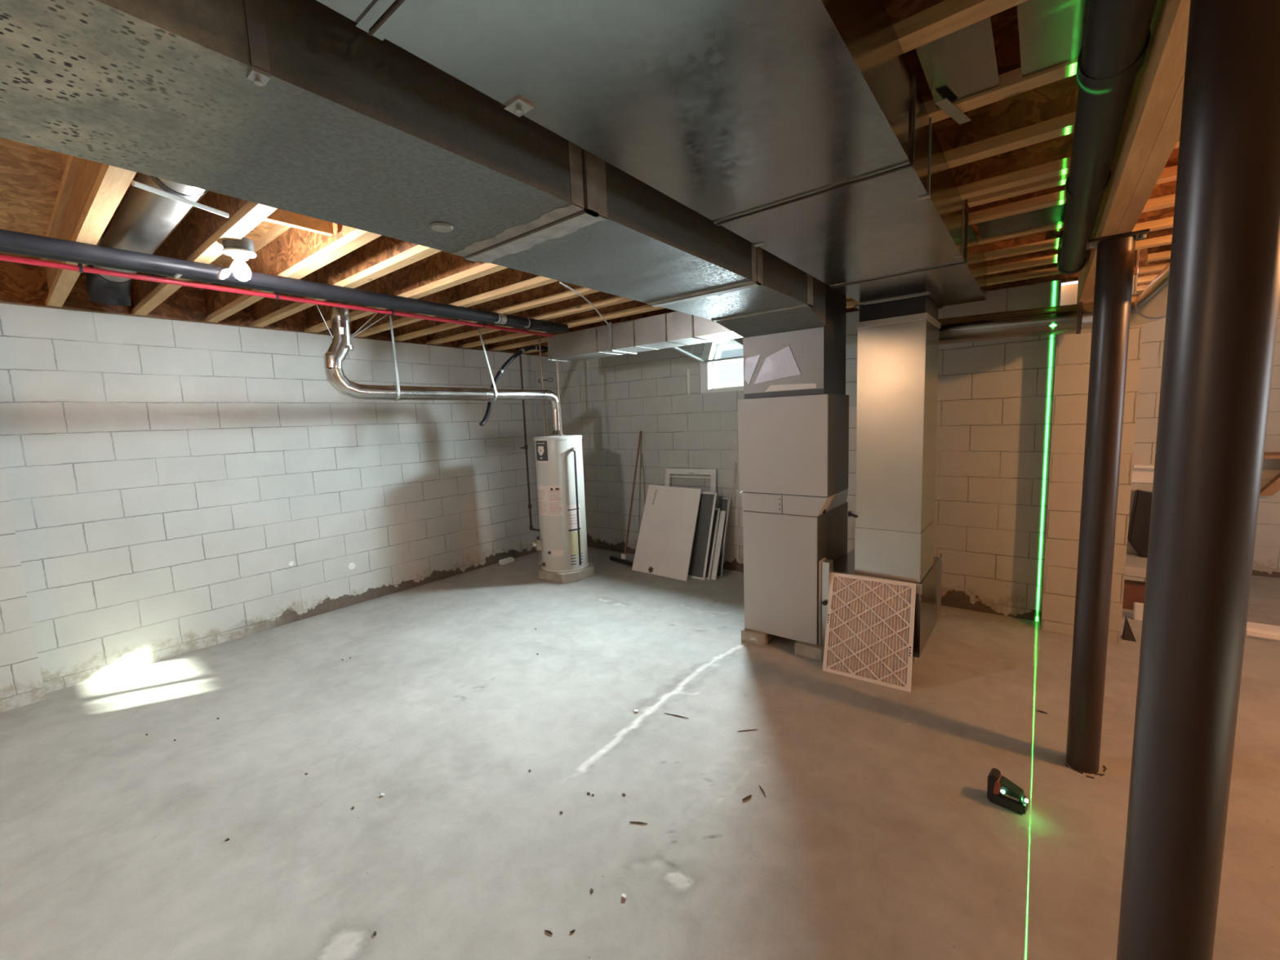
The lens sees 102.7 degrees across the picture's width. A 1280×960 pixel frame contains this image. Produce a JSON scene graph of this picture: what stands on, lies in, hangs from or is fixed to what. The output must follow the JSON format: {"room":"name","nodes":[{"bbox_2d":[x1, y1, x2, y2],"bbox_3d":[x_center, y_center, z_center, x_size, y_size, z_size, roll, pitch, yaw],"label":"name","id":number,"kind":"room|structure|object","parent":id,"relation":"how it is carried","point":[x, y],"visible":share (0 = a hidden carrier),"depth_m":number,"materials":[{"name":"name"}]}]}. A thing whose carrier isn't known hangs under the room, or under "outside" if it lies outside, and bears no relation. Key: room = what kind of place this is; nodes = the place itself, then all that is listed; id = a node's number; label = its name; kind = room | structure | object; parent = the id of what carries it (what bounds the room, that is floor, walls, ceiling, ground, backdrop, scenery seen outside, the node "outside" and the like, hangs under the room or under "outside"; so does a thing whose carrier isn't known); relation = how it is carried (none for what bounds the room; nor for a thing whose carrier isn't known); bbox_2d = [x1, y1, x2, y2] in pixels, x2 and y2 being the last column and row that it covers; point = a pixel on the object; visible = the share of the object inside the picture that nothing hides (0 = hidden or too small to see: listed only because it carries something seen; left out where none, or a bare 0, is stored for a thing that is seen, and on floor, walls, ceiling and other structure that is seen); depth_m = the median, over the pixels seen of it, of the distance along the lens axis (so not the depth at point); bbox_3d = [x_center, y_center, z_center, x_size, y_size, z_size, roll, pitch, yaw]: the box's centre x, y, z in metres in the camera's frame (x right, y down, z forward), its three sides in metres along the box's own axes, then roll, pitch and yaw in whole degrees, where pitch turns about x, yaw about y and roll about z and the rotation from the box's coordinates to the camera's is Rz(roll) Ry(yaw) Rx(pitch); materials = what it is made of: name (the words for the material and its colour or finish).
{"room":"unfinished basement","nodes":[
{"label":"unfinished basement","id":0,"kind":"room"},
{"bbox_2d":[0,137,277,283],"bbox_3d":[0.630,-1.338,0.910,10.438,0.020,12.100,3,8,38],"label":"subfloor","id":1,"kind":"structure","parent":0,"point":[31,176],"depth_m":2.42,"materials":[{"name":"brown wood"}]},
{"bbox_2d":[38,155,136,307],"bbox_3d":[-1.747,-1.176,1.700,5.538,0.299,0.064,3,8,38],"label":"joist","id":2,"kind":"object","parent":1,"relation":"attached to","point":[90,193],"visible":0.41,"depth_m":2.20,"materials":[{"name":"brown wood"}]},
{"bbox_2d":[130,180,229,217],"bbox_3d":[-1.679,-1.030,1.887,0.017,0.028,0.318,-1,7,14],"label":"rod","id":3,"kind":"object","parent":2,"relation":"attached to","point":[135,184],"visible":1,"depth_m":1.86,"materials":[{"name":"paint"}]},
{"bbox_2d":[0,0,825,337],"bbox_3d":[-0.847,-0.809,1.075,0.618,0.335,5.818,3,8,38],"label":"duct","id":4,"kind":"object","parent":2,"relation":"hanging from","point":[289,105],"visible":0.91,"depth_m":1.12,"materials":[{"name":"metal"}]},
{"bbox_2d":[86,173,207,306],"bbox_3d":[-2.396,-1.175,2.469,2.508,0.289,0.192,3,8,38],"label":"duct","id":5,"kind":"object","parent":1,"relation":"attached to","point":[144,219],"visible":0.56,"depth_m":2.31,"materials":[{"name":"silver metal"}]},
{"bbox_2d":[129,190,277,315],"bbox_3d":[-1.497,-1.222,2.016,5.538,0.299,0.064,3,8,38],"label":"joist","id":6,"kind":"object","parent":1,"relation":"attached to","point":[199,235],"visible":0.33,"depth_m":2.55,"materials":[{"name":"brown wood"}]},
{"bbox_2d":[217,236,256,280],"bbox_3d":[-1.912,-1.030,2.427,0.238,0.189,0.132,3,8,38],"label":"ceiling lamp","id":7,"kind":"object","parent":6,"relation":"attached to","point":[241,250],"visible":0.95,"depth_m":2.38,"materials":[{"name":"ceramic"}]},
{"bbox_2d":[198,222,382,323],"bbox_3d":[-1.245,-1.269,2.336,5.538,0.299,0.064,3,8,38],"label":"joist","id":8,"kind":"object","parent":1,"relation":"attached to","point":[283,251],"visible":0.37,"depth_m":2.92,"materials":[{"name":"brown wood"}]},
{"bbox_2d":[263,208,333,235],"bbox_3d":[-1.615,-1.224,2.372,0.038,0.090,0.342,3,8,38],"label":"block","id":9,"kind":"object","parent":8,"relation":"attached to","point":[279,216],"visible":0.36,"depth_m":2.39,"materials":[{"name":"brown wood"}]},
{"bbox_2d":[248,0,1027,327],"bbox_3d":[-1.060,-1.303,2.570,5.538,0.299,0.064,3,8,38],"label":"joist","id":10,"kind":"object","parent":1,"relation":"attached to","point":[916,24],"visible":0.26,"depth_m":2.67,"materials":[{"name":"brown wood"}]},
{"bbox_2d":[304,4,1078,333],"bbox_3d":[-0.808,-1.350,2.890,5.538,0.299,0.064,3,8,38],"label":"joist","id":11,"kind":"object","parent":1,"relation":"attached to","point":[442,270],"visible":0.22,"depth_m":1.59,"materials":[{"name":"brown wood"}]},
{"bbox_2d":[0,254,553,337],"bbox_3d":[-2.265,-1.129,3.065,0.030,0.068,4.650,3,8,38],"label":"pipe","id":12,"kind":"object","parent":11,"relation":"attached to","point":[79,267],"visible":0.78,"depth_m":2.94,"materials":[{"name":"red metal"}]},
{"bbox_2d":[316,0,987,306],"bbox_3d":[-0.064,-0.888,0.851,0.612,0.267,6.450,3,8,38],"label":"duct","id":13,"kind":"object","parent":11,"relation":"hanging from","point":[803,130],"visible":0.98,"depth_m":1.13,"materials":[{"name":"metal"}]},
{"bbox_2d":[934,97,970,124],"bbox_3d":[0.939,-1.103,1.534,0.210,0.011,0.029,-8,9,-40],"label":"strap","id":14,"kind":"object","parent":11,"relation":"attached to","point":[945,104],"visible":1,"depth_m":1.53,"materials":[{"name":"metal"}]},
{"bbox_2d":[915,16,999,107],"bbox_3d":[0.846,-1.140,1.353,0.155,0.092,0.341,3,8,38],"label":"pan","id":15,"kind":"object","parent":11,"relation":"attached to","point":[959,64],"visible":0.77,"depth_m":1.34,"materials":[{"name":"silver metal"}]},
{"bbox_2d":[1017,0,1088,77],"bbox_3d":[1.000,-1.132,1.233,0.135,0.092,0.341,3,8,38],"label":"pan","id":16,"kind":"object","parent":11,"relation":"attached to","point":[1051,33],"visible":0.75,"depth_m":1.24,"materials":[{"name":"silver metal"}]},
{"bbox_2d":[350,74,1078,337],"bbox_3d":[-0.568,-1.394,3.194,5.538,0.299,0.064,3,8,38],"label":"joist","id":17,"kind":"object","parent":1,"relation":"attached to","point":[1046,112],"visible":0.14,"depth_m":1.81,"materials":[{"name":"brown wood"}]},
{"bbox_2d":[390,133,1073,341],"bbox_3d":[-0.334,-1.438,3.490,5.538,0.299,0.064,3,8,38],"label":"joist","id":18,"kind":"object","parent":1,"relation":"attached to","point":[1050,158],"visible":0.07,"depth_m":2.13,"materials":[{"name":"brown wood"}]},
{"bbox_2d":[0,248,553,333],"bbox_3d":[-2.213,-1.127,2.961,0.050,0.050,4.550,3,8,38],"label":"pipe","id":19,"kind":"object","parent":18,"relation":"attached to","point":[1,250],"visible":0.33,"depth_m":2.86,"materials":[{"name":"metal"}]},
{"bbox_2d":[0,246,559,332],"bbox_3d":[-2.146,-1.117,2.909,0.070,0.065,4.550,3,8,38],"label":"pipe","id":20,"kind":"object","parent":18,"relation":"attached to","point":[175,275],"visible":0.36,"depth_m":2.75,"materials":[{"name":"red plastic"}]},
{"bbox_2d":[0,228,568,332],"bbox_3d":[-2.071,-1.104,2.852,0.083,0.083,4.550,3,8,38],"label":"pipe","id":21,"kind":"object","parent":18,"relation":"attached to","point":[8,238],"visible":1,"depth_m":2.70,"materials":[{"name":"metal"}]},
{"bbox_2d":[425,184,1066,344],"bbox_3d":[-0.100,-1.481,3.786,5.538,0.299,0.064,3,8,38],"label":"joist","id":22,"kind":"object","parent":1,"relation":"attached to","point":[1055,196],"visible":0.14,"depth_m":3.90,"materials":[{"name":"brown wood"}]},
{"bbox_2d":[458,222,1064,347],"bbox_3d":[0.146,-1.526,4.098,5.538,0.299,0.064,3,8,38],"label":"joist","id":23,"kind":"object","parent":1,"relation":"attached to","point":[633,307],"visible":0.12,"depth_m":4.49,"materials":[{"name":"brown wood"}]},
{"bbox_2d":[479,345,547,426],"bbox_3d":[-1.205,-0.981,5.245,0.982,0.826,0.103,-9,9,-44],"label":"hose","id":24,"kind":"object","parent":23,"relation":"hanging from","point":[522,351],"visible":0.74,"depth_m":5.05,"materials":[{"name":"rubber"}]},
{"bbox_2d":[976,203,1066,239],"bbox_3d":[1.907,-1.312,2.483,0.440,0.092,0.330,3,8,38],"label":"pan","id":25,"kind":"object","parent":23,"relation":"attached to","point":[1054,215],"visible":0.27,"depth_m":2.52,"materials":[{"name":"silver metal"}]},
{"bbox_2d":[489,227,1063,351],"bbox_3d":[0.398,-1.573,4.418,5.538,0.299,0.064,3,8,38],"label":"joist","id":26,"kind":"object","parent":1,"relation":"attached to","point":[1051,239],"visible":0.12,"depth_m":3.07,"materials":[{"name":"brown wood"}]},
{"bbox_2d":[516,248,1057,353],"bbox_3d":[0.644,-1.619,4.730,5.538,0.299,0.064,3,8,38],"label":"joist","id":27,"kind":"object","parent":1,"relation":"attached to","point":[1049,256],"visible":0.02,"depth_m":3.31,"materials":[{"name":"brown wood"}]},
{"bbox_2d":[538,262,1060,355],"bbox_3d":[0.872,-1.661,5.019,5.538,0.299,0.064,3,8,38],"label":"joist","id":28,"kind":"object","parent":1,"relation":"attached to","point":[1051,268],"visible":0.07,"depth_m":3.61,"materials":[{"name":"brown wood"}]},
{"bbox_2d":[967,173,1069,207],"bbox_3d":[1.683,-1.351,2.064,0.600,0.299,0.060,3,8,38],"label":"joist","id":29,"kind":"object","parent":1,"relation":"attached to","point":[1059,180],"visible":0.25,"depth_m":2.14,"materials":[{"name":"brown wood"}]},
{"bbox_2d":[1136,282,1151,292],"bbox_3d":[5.721,-1.596,2.843,4.420,0.299,0.064,3,8,38],"label":"joist","id":30,"kind":"object","parent":1,"relation":"attached to","point":[1140,287],"visible":0.02,"depth_m":4.13,"materials":[{"name":"brown wood"}]},
{"bbox_2d":[1133,249,1161,284],"bbox_3d":[5.475,-1.551,2.531,4.420,0.299,0.064,3,8,38],"label":"joist","id":31,"kind":"object","parent":1,"relation":"attached to","point":[1145,277],"visible":0.02,"depth_m":3.84,"materials":[{"name":"brown wood"}]},
{"bbox_2d":[1132,206,1174,231],"bbox_3d":[4.402,-1.369,1.314,4.598,0.299,0.064,3,8,38],"label":"joist","id":32,"kind":"object","parent":1,"relation":"attached to","point":[1161,219],"visible":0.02,"depth_m":2.66,"materials":[{"name":"brown wood"}]},
{"bbox_2d":[1134,227,1173,250],"bbox_3d":[4.648,-1.414,1.626,4.598,0.299,0.064,3,8,38],"label":"joist","id":33,"kind":"object","parent":1,"relation":"attached to","point":[1162,237],"visible":0.02,"depth_m":2.94,"materials":[{"name":"brown wood"}]},
{"bbox_2d":[1137,248,1170,274],"bbox_3d":[5.229,-1.505,2.219,4.420,0.299,0.064,3,8,38],"label":"joist","id":34,"kind":"object","parent":1,"relation":"attached to","point":[1144,267],"visible":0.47,"depth_m":3.55,"materials":[{"name":"brown wood"}]},
{"bbox_2d":[1141,180,1176,213],"bbox_3d":[4.150,-1.322,0.994,4.598,0.299,0.064,3,8,38],"label":"joist","id":35,"kind":"object","parent":1,"relation":"attached to","point":[1162,196],"visible":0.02,"depth_m":2.36,"materials":[{"name":"brown wood"}]},
{"bbox_2d":[1146,244,1171,262],"bbox_3d":[4.983,-1.460,1.907,4.420,0.299,0.064,3,8,38],"label":"joist","id":36,"kind":"object","parent":1,"relation":"attached to","point":[1161,252],"visible":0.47,"depth_m":3.23,"materials":[{"name":"brown wood"}]},
{"bbox_2d":[1155,147,1178,184],"bbox_3d":[3.903,-1.277,0.682,4.598,0.299,0.064,3,8,38],"label":"joist","id":37,"kind":"object","parent":1,"relation":"attached to","point":[1169,173],"visible":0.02,"depth_m":2.06,"materials":[{"name":"brown wood"}]},
{"bbox_2d":[1173,137,1179,148],"bbox_3d":[3.670,-1.233,0.386,4.598,0.299,0.064,3,8,38],"label":"joist","id":38,"kind":"object","parent":1,"relation":"attached to","point":[1177,144],"visible":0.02,"depth_m":1.80,"materials":[{"name":"brown wood"}]},
{"bbox_2d":[0,303,557,693],"bbox_3d":[-3.969,0.167,3.430,0.220,2.565,9.627,3,8,38],"label":"wall","id":39,"kind":"structure","parent":0,"point":[165,478],"depth_m":4.09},
{"bbox_2d":[0,449,45,712],"bbox_3d":[-5.366,0.433,1.385,0.118,2.513,4.656,3,8,38],"label":"wall","id":40,"kind":"structure","parent":39,"relation":"attached to","point":[21,684],"depth_m":3.19,"materials":[{"name":"white brick"}]},
{"bbox_2d":[0,260,539,355],"bbox_3d":[-4.058,-1.270,3.278,0.030,0.300,9.607,3,8,38],"label":"trim","id":41,"kind":"structure","parent":39,"relation":"attached to","point":[21,283],"depth_m":3.71,"materials":[{"name":"brown wood"}]},
{"bbox_2d":[0,301,548,356],"bbox_3d":[-4.047,-1.106,3.229,0.160,0.015,9.507,3,8,38],"label":"trim","id":42,"kind":"structure","parent":39,"relation":"on","point":[1,302],"depth_m":4.00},
{"bbox_2d":[288,560,293,565],"bbox_3d":[-3.044,0.728,4.468,0.003,0.042,0.043,3,8,38],"label":"paint spot","id":43,"kind":"object","parent":39,"relation":"attached to","point":[291,563],"visible":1,"depth_m":4.47,"materials":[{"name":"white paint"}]},
{"bbox_2d":[347,562,355,568],"bbox_3d":[-2.739,0.817,4.865,0.003,0.066,0.070,3,8,38],"label":"paint spot","id":44,"kind":"object","parent":39,"relation":"attached to","point":[351,566],"visible":1,"depth_m":4.86,"materials":[{"name":"white paint"}]},
{"bbox_2d":[518,346,539,531],"bbox_3d":[-1.189,-0.489,5.996,0.662,2.273,0.102,4,9,43],"label":"gas pipe","id":45,"kind":"object","parent":39,"relation":"attached to","point":[526,446],"visible":0.85,"depth_m":6.23,"materials":[{"name":"metal"}]},
{"bbox_2d":[0,546,1279,959],"bbox_3d":[0.804,1.477,1.248,10.550,0.001,12.000,3,8,38],"label":"floor","id":46,"kind":"structure","parent":0,"point":[873,834],"depth_m":2.30,"materials":[{"name":"concrete"}]},
{"bbox_2d":[498,556,514,564],"bbox_3d":[-1.607,0.974,6.167,0.080,0.055,0.180,3,8,38],"label":"brick piece","id":47,"kind":"object","parent":46,"relation":"on","point":[508,560],"visible":1,"depth_m":6.13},
{"bbox_2d":[538,560,594,583],"bbox_3d":[-0.798,0.986,5.612,0.570,0.097,0.540,3,8,38],"label":"pad","id":48,"kind":"object","parent":46,"relation":"on","point":[588,571],"visible":0.64,"depth_m":5.37,"materials":[{"name":"concrete"}]},
{"bbox_2d":[532,430,588,572],"bbox_3d":[-0.842,0.204,5.520,0.528,1.477,0.514,0,7,18],"label":"water heater","id":49,"kind":"object","parent":48,"relation":"on","point":[562,541],"visible":0.99,"depth_m":5.32,"materials":[{"name":"metal"}]},
{"bbox_2d":[315,300,562,430],"bbox_3d":[-1.563,-0.925,4.530,0.130,1.047,2.278,3,8,38],"label":"flue pipe","id":50,"kind":"object","parent":49,"relation":"attached to","point":[340,345],"visible":0.97,"depth_m":4.00,"materials":[{"name":"metal"}]},
{"bbox_2d":[538,335,546,435],"bbox_3d":[-1.021,-1.008,5.351,0.023,1.108,0.018,3,8,38],"label":"tube","id":51,"kind":"object","parent":49,"relation":"attached to","point":[540,346],"visible":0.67,"depth_m":5.34,"materials":[{"name":"brown metal"}]},
{"bbox_2d":[537,377,553,382],"bbox_3d":[-0.992,-1.046,5.374,0.234,0.044,0.008,3,8,38],"label":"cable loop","id":52,"kind":"object","parent":51,"relation":"hanging from","point":[548,378],"visible":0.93,"depth_m":5.35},
{"bbox_2d":[554,332,561,435],"bbox_3d":[-0.834,-0.998,5.205,0.017,1.108,0.017,-6,8,-29],"label":"tube","id":53,"kind":"object","parent":49,"relation":"attached to","point":[557,366],"visible":0.6,"depth_m":5.21,"materials":[{"name":"brown metal"}]},
{"bbox_2d":[551,430,564,435],"bbox_3d":[-0.874,-0.502,5.441,0.150,0.055,0.150,3,8,38],"label":"hood","id":54,"kind":"object","parent":49,"relation":"attached to","point":[554,433],"depth_m":5.39,"materials":[{"name":"silver metal"}]},
{"bbox_2d":[621,893,626,899],"bbox_3d":[-0.055,1.444,1.776,0.018,0.008,0.012,1,7,27],"label":"paper scrap","id":55,"kind":"object","parent":46,"relation":"on","point":[624,896],"visible":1,"depth_m":1.77,"materials":[{"name":"white paper"}]},
{"bbox_2d":[609,431,641,566],"bbox_3d":[-0.141,0.196,6.016,0.430,1.523,0.426,3,8,38],"label":"push broom","id":56,"kind":"object","parent":46,"relation":"on","point":[623,560],"visible":0.93,"depth_m":6.01,"materials":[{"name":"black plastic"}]},
{"bbox_2d":[621,553,626,559],"bbox_3d":[-0.187,0.893,5.996,0.060,0.055,0.040,3,8,38],"label":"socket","id":57,"kind":"object","parent":56,"relation":"attached to","point":[624,556],"depth_m":5.98,"materials":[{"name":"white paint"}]},
{"bbox_2d":[630,821,647,823],"bbox_3d":[-0.005,1.406,2.103,0.073,0.006,0.006,-1,7,10],"label":"wood splinter","id":58,"kind":"object","parent":46,"relation":"on","point":[630,821],"visible":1,"depth_m":2.10,"materials":[{"name":"beige wood"}]},
{"bbox_2d":[641,453,645,502],"bbox_3d":[0.063,0.300,6.142,0.014,1.230,0.050,-7,8,-36],"label":"metal rod","id":59,"kind":"object","parent":46,"relation":"on","point":[642,454],"visible":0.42,"depth_m":6.11,"materials":[{"name":"metal"}]},
{"bbox_2d":[631,484,701,581],"bbox_3d":[0.280,0.544,5.537,0.730,0.920,0.375,3,8,38],"label":"board","id":60,"kind":"object","parent":46,"relation":"on","point":[664,548],"visible":1,"depth_m":5.52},
{"bbox_2d":[664,712,688,718],"bbox_3d":[0.203,1.312,2.852,0.144,0.006,0.006,1,7,23],"label":"wood splinter","id":61,"kind":"object","parent":46,"relation":"on","point":[664,713],"visible":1,"depth_m":2.85,"materials":[{"name":"beige wood"}]},
{"bbox_2d":[664,468,716,507],"bbox_3d":[0.534,0.424,5.692,0.710,1.100,0.160,3,8,38],"label":"screen frame","id":62,"kind":"object","parent":46,"relation":"on","point":[713,473],"depth_m":5.64,"materials":[{"name":"white paint"}]},
{"bbox_2d":[687,491,717,580],"bbox_3d":[0.476,0.565,5.478,0.655,0.875,0.282,3,8,38],"label":"screen frame","id":63,"kind":"object","parent":46,"relation":"on","point":[703,531],"visible":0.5,"depth_m":5.34,"materials":[{"name":"white paint"}]},
{"bbox_2d":[705,507,719,579],"bbox_3d":[0.551,0.647,5.477,0.580,0.704,0.274,3,8,38],"label":"screen frame","id":64,"kind":"object","parent":46,"relation":"on","point":[717,511],"visible":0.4,"depth_m":5.32,"materials":[{"name":"white paint"}]},
{"bbox_2d":[710,511,725,579],"bbox_3d":[0.629,0.663,5.452,0.535,0.674,0.266,3,8,38],"label":"board","id":65,"kind":"object","parent":46,"relation":"on","point":[722,513],"visible":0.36,"depth_m":5.30,"materials":[{"name":"paint"}]},
{"bbox_2d":[716,497,728,577],"bbox_3d":[0.841,0.598,5.370,0.145,0.803,0.235,3,8,38],"label":"screen frame","id":66,"kind":"object","parent":46,"relation":"on","point":[722,503],"visible":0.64,"depth_m":5.35,"materials":[{"name":"metal"}]},
{"bbox_2d":[720,462,736,555],"bbox_3d":[0.906,0.409,5.336,0.275,1.169,0.015,-6,8,-32],"label":"metal rod","id":67,"kind":"object","parent":46,"relation":"on","point":[735,463],"visible":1,"depth_m":5.33,"materials":[{"name":"metal"}]},
{"bbox_2d":[742,795,751,800],"bbox_3d":[0.463,1.373,2.213,0.052,0.010,0.009,-6,7,-28],"label":"wood splinter","id":68,"kind":"object","parent":46,"relation":"on","point":[748,796],"visible":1,"depth_m":2.21,"materials":[{"name":"wood"}]},
{"bbox_2d":[741,627,776,646],"bbox_3d":[0.995,1.116,3.943,0.185,0.083,0.580,3,8,38],"label":"concrete block","id":69,"kind":"object","parent":46,"relation":"on","point":[763,638],"visible":0.4,"depth_m":3.72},
{"bbox_2d":[737,284,848,645],"bbox_3d":[1.168,-0.120,3.746,0.630,2.410,0.692,3,8,38],"label":"furnace","id":70,"kind":"object","parent":69,"relation":"on","point":[793,418],"visible":0.91,"depth_m":3.47,"materials":[{"name":"metal"}]},
{"bbox_2d":[546,311,742,362],"bbox_3d":[0.077,-1.301,4.582,2.292,0.254,0.362,3,8,38],"label":"duct","id":71,"kind":"object","parent":70,"relation":"attached to","point":[674,329],"visible":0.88,"depth_m":4.49,"materials":[{"name":"metal"}]},
{"bbox_2d":[559,281,610,326],"bbox_3d":[-0.360,-1.317,3.919,0.071,0.045,1.398,-1,7,10],"label":"cable","id":72,"kind":"object","parent":71,"relation":"attached to","point":[560,282],"visible":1,"depth_m":3.62,"materials":[{"name":"white paint"}]},
{"bbox_2d":[794,640,824,661],"bbox_3d":[1.313,1.133,3.694,0.185,0.083,0.580,3,8,38],"label":"concrete block","id":73,"kind":"object","parent":46,"relation":"on","point":[802,649],"visible":0.4,"depth_m":3.46,"materials":[{"name":"beige concrete"}]},
{"bbox_2d":[822,572,915,692],"bbox_3d":[1.434,0.932,3.219,0.521,0.594,0.255,3,8,36],"label":"filter","id":74,"kind":"object","parent":46,"relation":"on","point":[870,621],"visible":1,"depth_m":3.21,"materials":[{"name":"white paper"}]},
{"bbox_2d":[833,293,943,661],"bbox_3d":[1.704,0.017,3.540,0.603,2.304,0.745,3,8,38],"label":"air duct","id":75,"kind":"object","parent":46,"relation":"on","point":[898,339],"visible":0.88,"depth_m":3.19,"materials":[{"name":"metal"}]},
{"bbox_2d":[986,768,1028,814],"bbox_3d":[1.522,1.288,2.120,0.137,0.121,0.089,3,8,38],"label":"laser level","id":76,"kind":"object","parent":46,"relation":"on","point":[1001,791],"visible":1,"depth_m":2.11,"materials":[{"name":"black plastic"}]},
{"bbox_2d":[1063,228,1150,778],"bbox_3d":[1.970,0.163,2.202,0.180,2.300,0.157,3,8,38],"label":"steel post","id":77,"kind":"object","parent":46,"relation":"on","point":[1115,254],"visible":1,"depth_m":2.16,"materials":[{"name":"metal"}]},
{"bbox_2d":[1076,0,1190,303],"bbox_3d":[0.695,-0.867,0.511,0.091,0.227,7.850,3,8,38],"label":"support beam","id":78,"kind":"structure","parent":77,"relation":"on","point":[1150,131],"depth_m":1.31,"materials":[{"name":"brown wood"}]},
{"bbox_2d":[1057,0,1157,275],"bbox_3d":[0.630,-0.933,0.603,0.124,0.262,5.928,3,8,38],"label":"drain pipe","id":79,"kind":"object","parent":78,"relation":"attached to","point":[1117,34],"visible":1,"depth_m":1.24,"materials":[{"name":"black plastic"}]},
{"bbox_2d":[1122,615,1136,641],"bbox_3d":[3.405,1.029,3.560,0.065,0.160,0.070,3,8,38],"label":"wedge","id":80,"kind":"object","parent":46,"relation":"on","point":[1127,634],"visible":1,"depth_m":3.54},
{"bbox_2d":[1122,552,1146,609],"bbox_3d":[4.175,0.839,4.072,0.670,0.360,0.500,3,8,38],"label":"concrete ledge","id":81,"kind":"object","parent":46,"relation":"on","point":[1135,565],"visible":0.02,"depth_m":4.04,"materials":[{"name":"concrete"}]},
{"bbox_2d":[1133,602,1143,621],"bbox_3d":[3.775,0.996,3.872,0.060,0.125,0.060,3,8,38],"label":"block","id":82,"kind":"object","parent":46,"relation":"on","point":[1138,609],"visible":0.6,"depth_m":3.85,"materials":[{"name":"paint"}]},
{"bbox_2d":[1115,0,1279,959],"bbox_3d":[0.913,0.359,0.858,0.180,2.300,0.130,3,8,38],"label":"steel post","id":83,"kind":"object","parent":46,"relation":"on","point":[1224,293],"visible":1,"depth_m":0.78,"materials":[{"name":"metal"}]},
{"bbox_2d":[1245,621,1279,642],"bbox_3d":[4.289,1.044,3.525,0.220,0.070,0.180,3,8,38],"label":"board","id":84,"kind":"object","parent":46,"relation":"on","point":[1254,630],"visible":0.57,"depth_m":3.49,"materials":[{"name":"beige wood"}]},
{"bbox_2d":[557,280,1061,622],"bbox_3d":[1.051,-0.258,5.438,5.178,2.565,0.220,3,8,38],"label":"wall","id":85,"kind":"structure","parent":0,"point":[995,397],"depth_m":4.20,"materials":[{"name":"white brick"}]},
{"bbox_2d":[687,368,690,394],"bbox_3d":[0.531,-1.073,5.581,0.030,0.270,0.013,3,8,38],"label":"strip","id":86,"kind":"object","parent":85,"relation":"attached to","point":[688,370],"visible":1,"depth_m":5.58,"materials":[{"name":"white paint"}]},
{"bbox_2d":[671,338,743,393],"bbox_3d":[0.933,-1.118,5.010,1.087,0.474,0.696,3,8,38],"label":"window","id":87,"kind":"structure","parent":85,"relation":"in","point":[708,384],"depth_m":5.39,"materials":[{"name":"plastic"}]},
{"bbox_2d":[846,249,1137,312],"bbox_3d":[1.092,-1.684,5.210,5.728,0.315,0.040,3,8,38],"label":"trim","id":88,"kind":"structure","parent":85,"relation":"attached to","point":[1064,278],"depth_m":3.77,"materials":[{"name":"brown wood"}]},
{"bbox_2d":[1040,324,1142,643],"bbox_3d":[3.468,-0.102,4.004,0.425,2.298,1.277,3,8,38],"label":"pilaster","id":89,"kind":"object","parent":85,"relation":"attached to","point":[1073,350],"depth_m":3.54,"materials":[{"name":"beige concrete"}]},
{"bbox_2d":[1127,488,1152,557],"bbox_3d":[4.244,0.363,4.192,0.347,0.553,0.120,3,8,38],"label":"wall box","id":90,"kind":"object","parent":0,"point":[1138,535],"visible":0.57,"depth_m":4.21,"materials":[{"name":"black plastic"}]},
{"bbox_2d":[1126,300,1279,577],"bbox_3d":[6.311,-0.232,3.448,4.725,2.565,1.400,3,8,38],"label":"wall","id":91,"kind":"structure","parent":0,"point":[1266,559],"depth_m":4.48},
{"bbox_2d":[1060,274,1137,305],"bbox_3d":[3.551,-1.374,4.026,0.425,0.217,0.850,3,8,38],"label":"window","id":92,"kind":"structure","parent":91,"relation":"attached to","point":[1068,293],"depth_m":3.78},
{"bbox_2d":[1131,464,1154,483],"bbox_3d":[4.221,-0.044,4.163,0.320,0.150,0.100,3,8,38],"label":"wall shelf","id":93,"kind":"object","parent":91,"relation":"attached to","point":[1140,473],"visible":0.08,"depth_m":4.24,"materials":[{"name":"white wood"}]},
{"bbox_2d":[1259,452,1279,496],"bbox_3d":[5.867,-0.021,4.214,1.150,0.385,0.400,3,8,38],"label":"wall bracket","id":94,"kind":"object","parent":91,"relation":"attached to","point":[1273,486],"visible":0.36,"depth_m":4.54,"materials":[{"name":"brown wood"}]},
{"bbox_3d":[1.690,-1.191,3.752,0.177,0.385,0.228,3,8,38],"label":"pipe elbow","id":95,"kind":"object","parent":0,"visible":0},
{"bbox_2d":[937,262,1169,344],"bbox_3d":[1.841,-0.929,2.704,1.619,0.214,2.098,3,8,38],"label":"pipe","id":96,"kind":"object","parent":95,"relation":"attached to","point":[1149,305],"visible":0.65,"depth_m":3.25,"materials":[{"name":"silver metal"}]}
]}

